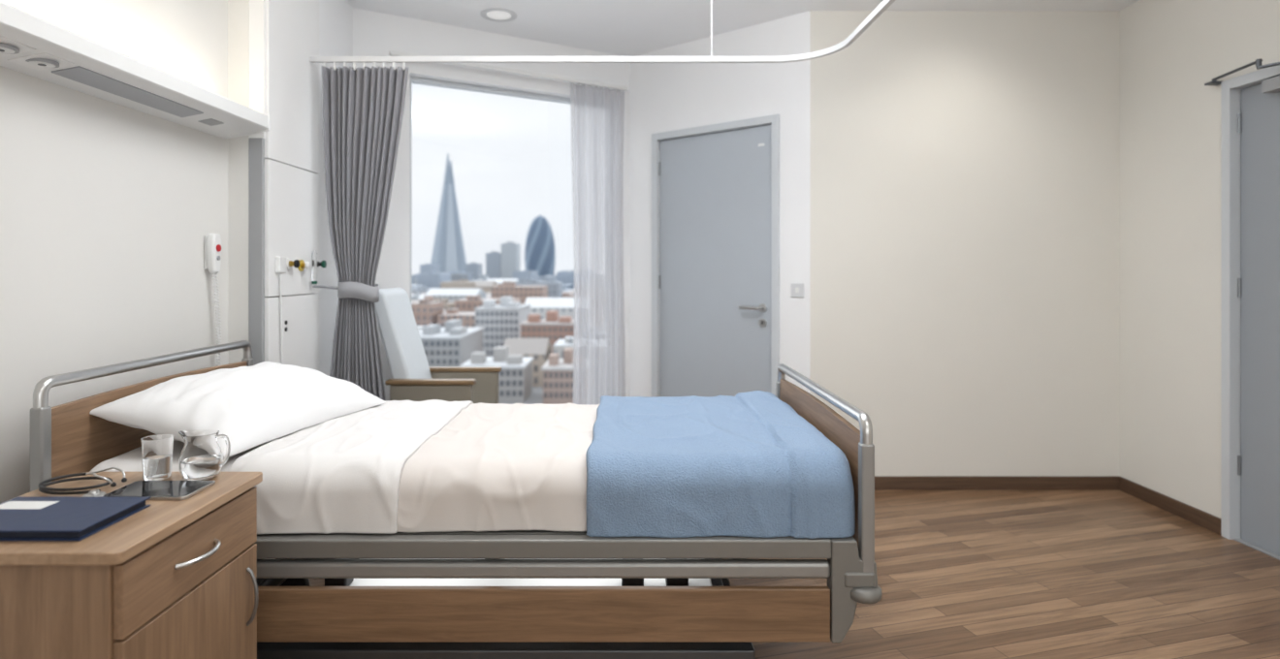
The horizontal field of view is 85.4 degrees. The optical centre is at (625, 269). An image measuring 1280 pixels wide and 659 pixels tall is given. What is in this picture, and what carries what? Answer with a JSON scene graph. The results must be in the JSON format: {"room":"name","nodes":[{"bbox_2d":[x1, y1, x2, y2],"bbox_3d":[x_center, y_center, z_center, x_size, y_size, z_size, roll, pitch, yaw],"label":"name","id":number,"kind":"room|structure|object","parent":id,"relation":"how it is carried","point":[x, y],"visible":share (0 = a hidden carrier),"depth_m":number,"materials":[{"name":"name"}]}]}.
{"room":"care facility","nodes":[
{"label":"care facility","id":0,"kind":"room"},
{"bbox_2d":[0,0,227,503],"bbox_3d":[-1.710,-0.110,0.975,0.100,2.720,5.950,0,0,0],"label":"wall","id":1,"kind":"structure","parent":0,"point":[108,209],"depth_m":2.20,"materials":[{"name":"white paint"}]},
{"bbox_2d":[0,0,270,139],"bbox_3d":[-1.562,-0.588,1.381,0.197,0.103,2.962,0,0,0],"label":"light","id":2,"kind":"object","parent":1,"relation":"attached to","point":[31,45],"visible":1,"depth_m":2.06,"materials":[{"name":"white plastic"}]},
{"bbox_2d":[0,42,19,54],"bbox_3d":[-1.565,-0.555,1.735,0.072,0.008,0.072,0,0,0],"label":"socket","id":3,"kind":"object","parent":2,"relation":"attached to","point":[5,48],"depth_m":1.73,"materials":[{"name":"grey plastic"}]},
{"bbox_2d":[25,58,59,67],"bbox_3d":[-1.565,-0.555,1.860,0.072,0.008,0.072,0,0,0],"label":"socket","id":4,"kind":"object","parent":2,"relation":"attached to","point":[29,62],"depth_m":1.85,"materials":[{"name":"grey plastic"}]},
{"bbox_2d":[51,65,203,117],"bbox_3d":[-1.560,-0.558,2.215,0.080,0.021,0.570,0,0,0],"label":"diffuser","id":5,"kind":"object","parent":2,"relation":"attached to","point":[85,76],"depth_m":2.15,"materials":[{"name":"white plastic"}]},
{"bbox_2d":[198,118,223,126],"bbox_3d":[-1.565,-0.558,2.620,0.050,0.015,0.080,0,0,0],"label":"switch","id":6,"kind":"object","parent":2,"relation":"attached to","point":[203,121],"depth_m":2.62,"materials":[{"name":"grey plastic"}]},
{"bbox_2d":[204,233,221,365],"bbox_3d":[-1.635,0.147,2.754,0.049,0.580,0.065,0,0,0],"label":"handset","id":7,"kind":"object","parent":1,"relation":"attached to","point":[212,241],"visible":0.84,"depth_m":2.74,"materials":[{"name":"white plastic"}]},
{"bbox_2d":[317,0,352,376],"bbox_3d":[-1.595,-0.110,3.676,0.130,2.720,0.548,0,0,0],"label":"wall","id":8,"kind":"structure","parent":0,"point":[336,16],"depth_m":3.56,"materials":[{"name":"white paint"}]},
{"bbox_2d":[352,7,629,400],"bbox_3d":[-0.797,-0.110,4.412,1.920,2.720,0.160,0,0,-30],"label":"wall","id":9,"kind":"structure","parent":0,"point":[374,33],"depth_m":4.15,"materials":[{"name":"white paint"}]},
{"bbox_2d":[410,76,571,308],"bbox_3d":[-0.679,-0.010,4.445,1.402,2.280,0.160,0,0,-30],"label":"window","id":10,"kind":"structure","parent":9,"relation":"attached to","point":[413,80],"depth_m":4.27,"materials":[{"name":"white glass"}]},
{"bbox_2d":[389,50,628,405],"bbox_3d":[-0.659,-0.062,4.304,1.550,2.345,0.044,0,0,-30],"label":"curtain","id":11,"kind":"object","parent":10,"relation":"hanging from","point":[596,112],"visible":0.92,"depth_m":4.58,"materials":[{"name":"white fabric"}]},
{"bbox_2d":[629,10,810,397],"bbox_3d":[0.585,-0.110,4.423,1.334,2.720,0.140,0,0,40],"label":"wall","id":12,"kind":"structure","parent":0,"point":[663,97],"depth_m":4.25,"materials":[{"name":"white paint"}]},
{"bbox_2d":[651,113,779,397],"bbox_3d":[0.581,0.195,4.408,0.940,2.210,0.210,0,0,40],"label":"door","id":13,"kind":"structure","parent":12,"relation":"attached to","point":[716,187],"depth_m":4.37,"materials":[{"name":"grey plastic"}]},
{"bbox_2d":[791,283,803,297],"bbox_3d":[0.988,0.120,3.983,0.080,0.080,0.014,0,0,40],"label":"light switch","id":14,"kind":"object","parent":12,"relation":"attached to","point":[797,289],"visible":1,"depth_m":3.98,"materials":[{"name":"white plastic"}]},
{"bbox_2d":[345,0,1139,56],"bbox_3d":[0.575,-1.520,1.400,4.470,0.100,6.800,0,0,0],"label":"ceiling","id":15,"kind":"structure","parent":0,"point":[618,27],"depth_m":3.96,"materials":[{"name":"paint"}]},
{"bbox_2d":[480,7,517,22],"bbox_3d":[-0.730,-1.466,4.000,0.210,0.005,0.210,0,0,0],"label":"recessed light","id":16,"kind":"object","parent":15,"relation":"in","point":[494,14],"visible":1,"depth_m":3.99,"materials":[{"name":"white"}]},
{"bbox_2d":[309,0,895,63],"bbox_3d":[-0.251,-1.228,1.959,2.498,0.484,2.718,0,0,0],"label":"track","id":17,"kind":"object","parent":15,"relation":"hanging from","point":[884,4],"visible":1,"depth_m":3.29,"materials":[{"name":"white plastic"}]},
{"bbox_2d":[312,62,408,401],"bbox_3d":[-1.266,0.101,3.300,0.469,2.178,0.085,0,0,-2],"label":"privacy curtain","id":18,"kind":"object","parent":17,"relation":"hanging from","point":[364,109],"visible":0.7,"depth_m":3.29,"materials":[{"name":"grey fabric"}]},
{"bbox_2d":[308,489,1279,658],"bbox_3d":[0.575,1.300,1.400,4.470,0.100,6.800,0,0,0],"label":"floor","id":19,"kind":"structure","parent":0,"point":[963,574],"depth_m":2.77,"materials":[{"name":"brown wood"}]},
{"bbox_2d":[0,472,262,658],"bbox_3d":[-1.070,0.867,1.425,0.460,0.764,0.480,0,0,0],"label":"bedside cabinet","id":20,"kind":"object","parent":19,"relation":"on","point":[170,579],"visible":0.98,"depth_m":1.30,"materials":[{"name":"brown wood"}]},
{"bbox_2d":[0,497,150,541],"bbox_3d":[-1.109,0.475,1.327,0.274,0.020,0.185,0,0,0],"label":"folder","id":21,"kind":"object","parent":20,"relation":"on","point":[21,519],"visible":1,"depth_m":1.31,"materials":[{"name":"blue paper"}]},
{"bbox_2d":[38,467,127,497],"bbox_3d":[-1.185,0.465,1.527,0.195,0.040,0.119,0,0,18],"label":"stethoscope","id":22,"kind":"object","parent":20,"relation":"on","point":[43,488],"visible":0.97,"depth_m":1.50,"materials":[{"name":"black rubber"}]},
{"bbox_2d":[140,434,173,480],"bbox_3d":[-1.088,0.437,1.612,0.064,0.094,0.064,0,0,0],"label":"drinking glass","id":23,"kind":"object","parent":20,"relation":"on","point":[156,450],"visible":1,"depth_m":1.59,"materials":[{"name":"clear"}]},
{"bbox_2d":[101,480,215,500],"bbox_3d":[-1.015,0.481,1.512,0.180,0.007,0.115,0,0,0],"label":"tablet computer","id":24,"kind":"object","parent":20,"relation":"on","point":[154,490],"visible":0.88,"depth_m":1.50,"materials":[{"name":"metal"}]},
{"bbox_2d":[178,429,230,480],"bbox_3d":[-0.985,0.430,1.618,0.098,0.108,0.089,0,0,-39],"label":"water jug","id":25,"kind":"object","parent":20,"relation":"on","point":[201,459],"visible":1,"depth_m":1.59,"materials":[{"name":"clear glass"}]},
{"bbox_2d":[227,0,319,559],"bbox_3d":[-1.578,-0.110,3.147,0.164,2.720,0.505,0,0,0],"label":"wall panel","id":26,"kind":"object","parent":19,"relation":"on","point":[273,178],"depth_m":2.97,"materials":[{"name":"grey plastic"}]},
{"bbox_2d":[275,256,287,363],"bbox_3d":[-1.489,0.288,2.998,0.022,0.685,0.065,0,0,0],"label":"plug","id":27,"kind":"object","parent":26,"relation":"attached to","point":[280,262],"visible":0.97,"depth_m":3.00,"materials":[{"name":"white plastic"}]},
{"bbox_2d":[287,257,299,269],"bbox_3d":[-1.477,-0.025,3.085,0.046,0.052,0.052,0,0,0],"label":"outlet","id":28,"kind":"object","parent":26,"relation":"attached to","point":[290,263],"visible":0.96,"depth_m":3.08,"materials":[{"name":"white plastic"}]},
{"bbox_2d":[297,259,310,271],"bbox_3d":[-1.479,-0.018,3.200,0.042,0.052,0.052,0,0,0],"label":"outlet","id":29,"kind":"object","parent":26,"relation":"attached to","point":[303,265],"visible":0.96,"depth_m":3.19,"materials":[{"name":"yellow plastic"}]},
{"bbox_2d":[311,250,326,284],"bbox_3d":[-1.473,-0.010,3.321,0.054,0.160,0.099,0,0,0],"label":"outlet","id":30,"kind":"object","parent":26,"relation":"attached to","point":[315,264],"visible":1,"depth_m":3.28,"materials":[{"name":"white plastic"}]},
{"bbox_2d":[374,288,501,403],"bbox_3d":[-0.994,0.675,3.680,0.587,1.149,0.500,0,0,0],"label":"armchair","id":31,"kind":"object","parent":19,"relation":"on","point":[413,379],"visible":0.37,"depth_m":3.52,"materials":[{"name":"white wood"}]},
{"bbox_2d":[30,340,882,658],"bbox_3d":[-0.434,0.765,2.280,2.188,0.970,1.068,0,0,0],"label":"hospital bed","id":32,"kind":"object","parent":19,"relation":"on","point":[502,594],"visible":0.56,"depth_m":1.78,"materials":[{"name":"metal"}]},
{"bbox_2d":[89,440,269,472],"bbox_3d":[-0.445,0.609,2.301,2.063,0.170,0.952,0,0,0],"label":"mattress","id":33,"kind":"object","parent":32,"relation":"on","point":[129,462],"visible":0.03,"depth_m":1.91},
{"bbox_2d":[89,361,385,457],"bbox_3d":[-1.208,0.416,2.280,0.456,0.182,0.790,0,0,12],"label":"pillow","id":34,"kind":"object","parent":33,"relation":"on","point":[260,403],"visible":0.93,"depth_m":2.08,"materials":[{"name":"fabric"}]},
{"bbox_2d":[396,402,599,532],"bbox_3d":[-0.210,0.601,2.299,1.623,0.182,0.978,0,0,0],"label":"sheet","id":35,"kind":"object","parent":33,"relation":"on","point":[494,466],"visible":0.45,"depth_m":1.85,"materials":[{"name":"white fabric"}]},
{"bbox_2d":[227,399,473,534],"bbox_3d":[-0.830,0.596,2.299,0.467,0.191,0.997,0,0,0],"label":"sheet","id":36,"kind":"object","parent":35,"relation":"on","point":[342,474],"visible":0.78,"depth_m":1.85,"materials":[{"name":"white fabric"}]},
{"bbox_2d":[585,390,855,539],"bbox_3d":[0.254,0.583,2.303,0.723,0.223,1.046,0,0,0],"label":"blanket","id":37,"kind":"object","parent":35,"relation":"on","point":[744,464],"visible":1,"depth_m":1.82,"materials":[{"name":"blue fabric"}]},
{"bbox_2d":[810,10,1119,476],"bbox_3d":[1.980,-0.110,4.000,1.860,2.720,0.120,0,0,0],"label":"wall","id":38,"kind":"structure","parent":0,"point":[965,165],"depth_m":3.94,"materials":[{"name":"beige paint"}]},
{"bbox_2d":[874,476,1119,489],"bbox_3d":[1.930,1.212,3.933,1.760,0.075,0.014,0,0,0],"label":"baseboard","id":39,"kind":"structure","parent":38,"relation":"attached to","point":[880,482],"depth_m":3.93,"materials":[{"name":"brown wood"}]},
{"bbox_2d":[1120,0,1279,518],"bbox_3d":[2.880,-0.110,0.970,0.140,2.720,5.940,0,0,0],"label":"wall","id":40,"kind":"structure","parent":0,"point":[1170,120],"depth_m":3.55,"materials":[{"name":"beige paint"}]},
{"bbox_2d":[1119,477,1220,535],"bbox_3d":[2.803,1.212,3.588,0.014,0.075,0.676,0,0,0],"label":"baseboard","id":41,"kind":"structure","parent":40,"relation":"attached to","point":[1211,523],"depth_m":3.55,"materials":[{"name":"brown wood"}]},
{"bbox_2d":[1204,58,1279,560],"bbox_3d":[2.840,0.198,2.792,0.260,2.204,1.005,0,0,0],"label":"door","id":42,"kind":"structure","parent":40,"relation":"in","point":[1250,103],"depth_m":3.15,"materials":[{"name":"grey plastic"}]},
{"label":"outside","id":43,"kind":"structure","parent":0,"visible":0},
{"bbox_2d":[412,274,556,404],"bbox_3d":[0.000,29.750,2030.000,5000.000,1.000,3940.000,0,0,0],"label":"ground","id":44,"kind":"structure","parent":43,"point":[536,396],"depth_m":159.02,"materials":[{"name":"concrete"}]},
{"bbox_2d":[412,274,416,285],"bbox_3d":[-304.196,18.221,1015.000,12.587,22.058,30.000,0,0,0],"label":"tower block","id":45,"kind":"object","parent":44,"relation":"on","point":[414,275],"visible":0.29,"depth_m":999.92,"materials":[{"name":"grey concrete"}]},
{"bbox_2d":[412,294,419,299],"bbox_3d":[-145.370,22.587,441.466,22.416,13.325,28.911,0,0,0],"label":"building","id":46,"kind":"structure","parent":44,"relation":"on","point":[414,297],"depth_m":443.06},
{"bbox_2d":[413,292,424,296],"bbox_3d":[-163.615,23.849,546.264,17.096,10.802,38.315,0,0,0],"label":"building","id":47,"kind":"structure","parent":44,"relation":"on","point":[416,294],"depth_m":539.02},
{"bbox_2d":[416,325,424,333],"bbox_3d":[-79.097,24.529,243.704,20.972,9.441,18.467,0,0,0],"label":"building","id":48,"kind":"structure","parent":44,"relation":"on","point":[420,328],"depth_m":243.01,"materials":[{"name":"grey concrete"}]},
{"bbox_2d":[413,287,430,292],"bbox_3d":[-193.623,23.041,676.047,14.992,12.418,38.847,0,0,0],"label":"building","id":49,"kind":"structure","parent":44,"relation":"on","point":[420,289],"depth_m":656.56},
{"bbox_2d":[412,295,443,325],"bbox_3d":[-80.236,19.974,276.406,10.749,18.552,17.458,0,0,0],"label":"building","id":50,"kind":"structure","parent":44,"relation":"on","point":[426,311],"depth_m":267.68,"materials":[{"name":"brown brick"}]},
{"bbox_2d":[419,263,439,273],"bbox_3d":[-316.154,9.855,1120.000,20.000,38.789,40.000,0,0,0],"label":"tower block","id":51,"kind":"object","parent":44,"relation":"on","point":[424,269],"visible":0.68,"depth_m":1100.08,"materials":[{"name":"grey concrete"}]},
{"bbox_2d":[416,271,450,288],"bbox_3d":[-227.142,15.786,824.774,26.190,26.929,52.437,0,0,0],"label":"building","id":52,"kind":"structure","parent":44,"relation":"on","point":[432,279],"depth_m":798.57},
{"bbox_2d":[433,297,454,309],"bbox_3d":[-92.026,21.794,347.469,12.227,14.913,21.724,0,0,0],"label":"building","id":53,"kind":"structure","parent":44,"relation":"on","point":[447,304],"depth_m":340.79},
{"bbox_2d":[430,153,466,273],"bbox_3d":[-432.727,-127.955,1695.476,99.779,314.719,98.849,0,0,0],"label":"glass tower","id":54,"kind":"structure","parent":44,"relation":"on","point":[448,252],"depth_m":1677.00,"materials":[{"name":"blue glass"}]},
{"bbox_2d":[419,319,483,366],"bbox_3d":[-50.713,22.140,200.000,13.537,14.221,30.600,0,0,0],"label":"office block","id":55,"kind":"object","parent":44,"relation":"on","point":[451,345],"visible":0.56,"depth_m":187.74,"materials":[{"name":"grey concrete"}]},
{"bbox_2d":[422,324,440,334],"bbox_3d":[-54.594,16.929,195.500,2.587,2.200,9.000,0,0,0],"label":"plant","id":56,"kind":"object","parent":55,"relation":"on","point":[431,329],"depth_m":192.01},
{"bbox_2d":[445,319,462,332],"bbox_3d":[-50.455,16.529,203.750,2.587,3.000,10.500,0,0,0],"label":"plant","id":57,"kind":"object","parent":55,"relation":"on","point":[455,323],"depth_m":199.17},
{"bbox_2d":[448,326,467,335],"bbox_3d":[-46.703,17.229,194.000,2.846,1.600,9.000,0,0,0],"label":"plant","id":58,"kind":"object","parent":55,"relation":"on","point":[459,331],"depth_m":191.00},
{"bbox_2d":[423,288,486,301],"bbox_3d":[-96.589,20.080,395.714,28.921,18.340,27.846,0,0,0],"label":"building","id":59,"kind":"structure","parent":44,"relation":"on","point":[453,295],"depth_m":386.44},
{"bbox_2d":[437,308,475,327],"bbox_3d":[-64.058,22.595,279.602,17.402,13.309,22.485,0,0,0],"label":"building","id":60,"kind":"structure","parent":44,"relation":"on","point":[468,318],"depth_m":268.34,"materials":[{"name":"brown brick"}]},
{"bbox_2d":[443,271,473,281],"bbox_3d":[-271.089,16.062,1093.252,44.729,26.376,74.350,0,0,0],"label":"building","id":61,"kind":"structure","parent":44,"relation":"on","point":[469,274],"depth_m":1101.15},
{"bbox_2d":[440,279,478,288],"bbox_3d":[-140.397,19.071,598.758,29.563,20.359,33.333,0,0,0],"label":"building","id":62,"kind":"structure","parent":44,"relation":"on","point":[464,283],"depth_m":582.11,"materials":[{"name":"beige concrete"}]},
{"bbox_2d":[450,273,467,281],"bbox_3d":[-221.538,17.172,920.000,15.105,24.156,40.000,0,0,0],"label":"tower block","id":63,"kind":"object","parent":44,"relation":"on","point":[456,276],"visible":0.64,"depth_m":900.05,"materials":[{"name":"grey concrete"}]},
{"bbox_2d":[465,262,482,280],"bbox_3d":[-288.182,8.166,1320.000,23.636,42.167,40.000,0,0,0],"label":"tower block","id":64,"kind":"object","parent":44,"relation":"on","point":[476,269],"visible":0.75,"depth_m":1300.01,"materials":[{"name":"grey concrete"}]},
{"bbox_2d":[479,274,489,280],"bbox_3d":[-216.976,18.431,1065.000,9.545,21.639,30.000,0,0,0],"label":"tower block","id":65,"kind":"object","parent":44,"relation":"on","point":[482,275],"visible":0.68,"depth_m":1049.95,"materials":[{"name":"grey concrete"}]},
{"bbox_2d":[474,281,497,292],"bbox_3d":[-97.544,18.626,488.879,11.613,21.248,28.875,0,0,0],"label":"building","id":66,"kind":"structure","parent":44,"relation":"on","point":[486,286],"depth_m":476.50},
{"bbox_2d":[454,295,520,312],"bbox_3d":[-60.590,20.350,307.230,25.721,17.801,18.176,0,0,0],"label":"building","id":67,"kind":"structure","parent":44,"relation":"on","point":[467,304],"depth_m":298.11,"materials":[{"name":"brick"}]},
{"bbox_2d":[485,292,491,298],"bbox_3d":[-84.064,22.148,447.930,29.871,14.203,35.141,0,0,0],"label":"building","id":68,"kind":"structure","parent":44,"relation":"on","point":[489,295],"depth_m":441.33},
{"bbox_2d":[485,251,500,279],"bbox_3d":[-227.182,-0.960,1210.000,24.965,60.421,40.000,0,0,0],"label":"tower block","id":69,"kind":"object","parent":44,"relation":"on","point":[493,259],"visible":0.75,"depth_m":1190.05,"materials":[{"name":"grey concrete"}]},
{"bbox_2d":[459,346,533,403],"bbox_3d":[-29.125,23.667,159.000,14.206,11.166,14.600,0,0,0],"label":"office block","id":70,"kind":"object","parent":44,"relation":"on","point":[515,377],"visible":0.48,"depth_m":153.04,"materials":[{"name":"grey concrete"}]},
{"bbox_2d":[470,352,486,363],"bbox_3d":[-33.206,19.984,156.900,2.721,2.200,4.200,0,0,0],"label":"plant","id":71,"kind":"object","parent":70,"relation":"on","point":[476,357],"depth_m":154.81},
{"bbox_2d":[493,346,509,361],"bbox_3d":[-28.852,19.584,160.750,2.721,3.000,4.900,0,0,0],"label":"plant","id":72,"kind":"object","parent":70,"relation":"on","point":[500,353],"depth_m":158.29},
{"bbox_2d":[506,354,522,364],"bbox_3d":[-24.907,20.284,156.200,2.993,1.600,4.200,0,0,0],"label":"plant","id":73,"kind":"object","parent":70,"relation":"on","point":[511,359],"depth_m":154.09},
{"bbox_2d":[485,279,517,284],"bbox_3d":[-106.067,18.734,614.329,31.779,21.033,45.043,0,0,0],"label":"building","id":74,"kind":"structure","parent":44,"relation":"on","point":[498,281],"depth_m":604.56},
{"bbox_2d":[474,296,530,357],"bbox_3d":[-41.696,19.433,238.000,14.761,19.633,26.600,0,0,0],"label":"office block","id":75,"kind":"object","parent":44,"relation":"on","point":[500,322],"visible":0.77,"depth_m":225.03,"materials":[{"name":"grey concrete"}]},
{"bbox_2d":[482,299,495,307],"bbox_3d":[-45.944,11.517,234.100,2.832,2.200,7.800,0,0,0],"label":"plant","id":76,"kind":"object","parent":75,"relation":"on","point":[489,303],"depth_m":230.19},
{"bbox_2d":[500,296,512,306],"bbox_3d":[-41.413,11.117,241.250,2.832,3.000,9.100,0,0,0],"label":"plant","id":77,"kind":"object","parent":75,"relation":"on","point":[504,301],"depth_m":236.69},
{"bbox_2d":[508,301,520,307],"bbox_3d":[-37.306,11.817,232.800,3.115,1.600,7.800,0,0,0],"label":"plant","id":78,"kind":"object","parent":75,"relation":"on","point":[513,304],"depth_m":228.91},
{"bbox_2d":[500,241,520,279],"bbox_3d":[-200.136,-9.698,1210.000,27.462,77.896,40.000,0,0,0],"label":"tower block","id":79,"kind":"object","parent":44,"relation":"on","point":[510,252],"visible":0.82,"depth_m":1190.05,"materials":[{"name":"grey concrete"}]},
{"bbox_2d":[491,281,547,304],"bbox_3d":[-54.110,17.690,357.994,25.279,23.120,26.060,0,0,0],"label":"building","id":80,"kind":"structure","parent":44,"relation":"on","point":[507,288],"depth_m":344.97,"materials":[{"name":"brown brick"}]},
{"bbox_2d":[512,270,538,281],"bbox_3d":[-158.567,15.208,1099.762,30.033,28.085,69.919,0,0,0],"label":"building","id":81,"kind":"structure","parent":44,"relation":"on","point":[529,274],"depth_m":1064.93,"materials":[{"name":"grey concrete"}]},
{"bbox_2d":[504,338,551,386],"bbox_3d":[-25.440,23.500,179.695,11.051,11.500,14.002,0,0,0],"label":"building","id":82,"kind":"structure","parent":44,"relation":"on","point":[539,349],"depth_m":174.44,"materials":[{"name":"white concrete"}]},
{"bbox_2d":[515,278,562,297],"bbox_3d":[-50.255,17.221,399.525,25.360,24.058,24.410,0,0,0],"label":"building","id":83,"kind":"structure","parent":44,"relation":"on","point":[555,289],"depth_m":387.30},
{"bbox_2d":[524,215,555,276],"bbox_3d":[-233.846,-60.281,1900.000,83.998,179.061,83.998,0,0,0],"label":"glass tower","id":84,"kind":"structure","parent":44,"relation":"on","point":[539,248],"depth_m":1867.87,"materials":[{"name":"blue glass"}]},
{"bbox_2d":[519,310,574,353],"bbox_3d":[-23.080,21.140,214.000,16.369,16.221,18.600,0,0,0],"label":"office block","id":85,"kind":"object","parent":44,"relation":"on","point":[553,328],"visible":0.44,"depth_m":204.99,"materials":[{"name":"brown brick"}]},
{"bbox_2d":[527,314,540,322],"bbox_3d":[-27.811,14.929,211.300,3.154,2.200,5.400,0,0,0],"label":"plant","id":86,"kind":"object","parent":85,"relation":"on","point":[531,318],"depth_m":208.62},
{"bbox_2d":[545,310,558,321],"bbox_3d":[-22.765,14.529,216.250,3.154,3.000,6.300,0,0,0],"label":"plant","id":87,"kind":"object","parent":85,"relation":"on","point":[551,315],"depth_m":213.10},
{"bbox_2d":[558,316,572,322],"bbox_3d":[-18.192,15.229,210.400,3.469,1.600,5.400,0,0,0],"label":"plant","id":88,"kind":"object","parent":85,"relation":"on","point":[562,319],"depth_m":207.71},
{"bbox_2d":[524,297,574,319],"bbox_3d":[-26.607,20.239,276.458,25.381,18.022,20.216,0,0,0],"label":"building","id":89,"kind":"structure","parent":44,"relation":"on","point":[538,305],"depth_m":268.27,"materials":[{"name":"white concrete"}]},
{"bbox_2d":[541,275,557,282],"bbox_3d":[-96.023,18.768,999.472,43.326,20.963,67.017,0,0,0],"label":"building","id":90,"kind":"structure","parent":44,"relation":"on","point":[543,278],"depth_m":965.85,"materials":[{"name":"grey concrete"}]},
{"bbox_2d":[541,348,573,404],"bbox_3d":[-13.217,23.734,157.000,9.831,11.032,14.600,0,0,0],"label":"office block","id":91,"kind":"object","parent":44,"relation":"on","point":[558,373],"visible":0.67,"depth_m":150.01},
{"bbox_2d":[548,353,558,365],"bbox_3d":[-15.986,20.118,154.900,1.846,2.200,4.200,0,0,0],"label":"plant","id":92,"kind":"object","parent":91,"relation":"on","point":[553,358],"depth_m":152.78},
{"bbox_2d":[563,348,573,363],"bbox_3d":[-13.032,19.718,158.750,1.846,3.000,4.900,0,0,0],"label":"plant","id":93,"kind":"object","parent":91,"relation":"on","point":[567,352],"depth_m":156.29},
{"bbox_2d":[552,336,574,358],"bbox_3d":[-14.443,23.501,183.119,7.674,11.498,16.267,0,0,0],"label":"building","id":94,"kind":"structure","parent":44,"relation":"on","point":[560,345],"depth_m":175.34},
{"bbox_2d":[557,270,574,284],"bbox_3d":[-75.113,15.484,914.154,23.808,27.531,62.812,0,0,0],"label":"building","id":95,"kind":"structure","parent":44,"relation":"on","point":[564,277],"depth_m":882.64,"materials":[{"name":"grey concrete"}]},
{"bbox_2d":[562,284,574,288],"bbox_3d":[-77.418,22.551,832.737,26.810,13.398,48.221,0,0,0],"label":"building","id":96,"kind":"structure","parent":44,"relation":"on","point":[567,286],"depth_m":809.36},
{"bbox_2d":[562,291,574,297],"bbox_3d":[-45.126,21.744,490.751,17.826,15.012,29.934,0,0,0],"label":"building","id":97,"kind":"structure","parent":44,"relation":"on","point":[564,294],"depth_m":475.80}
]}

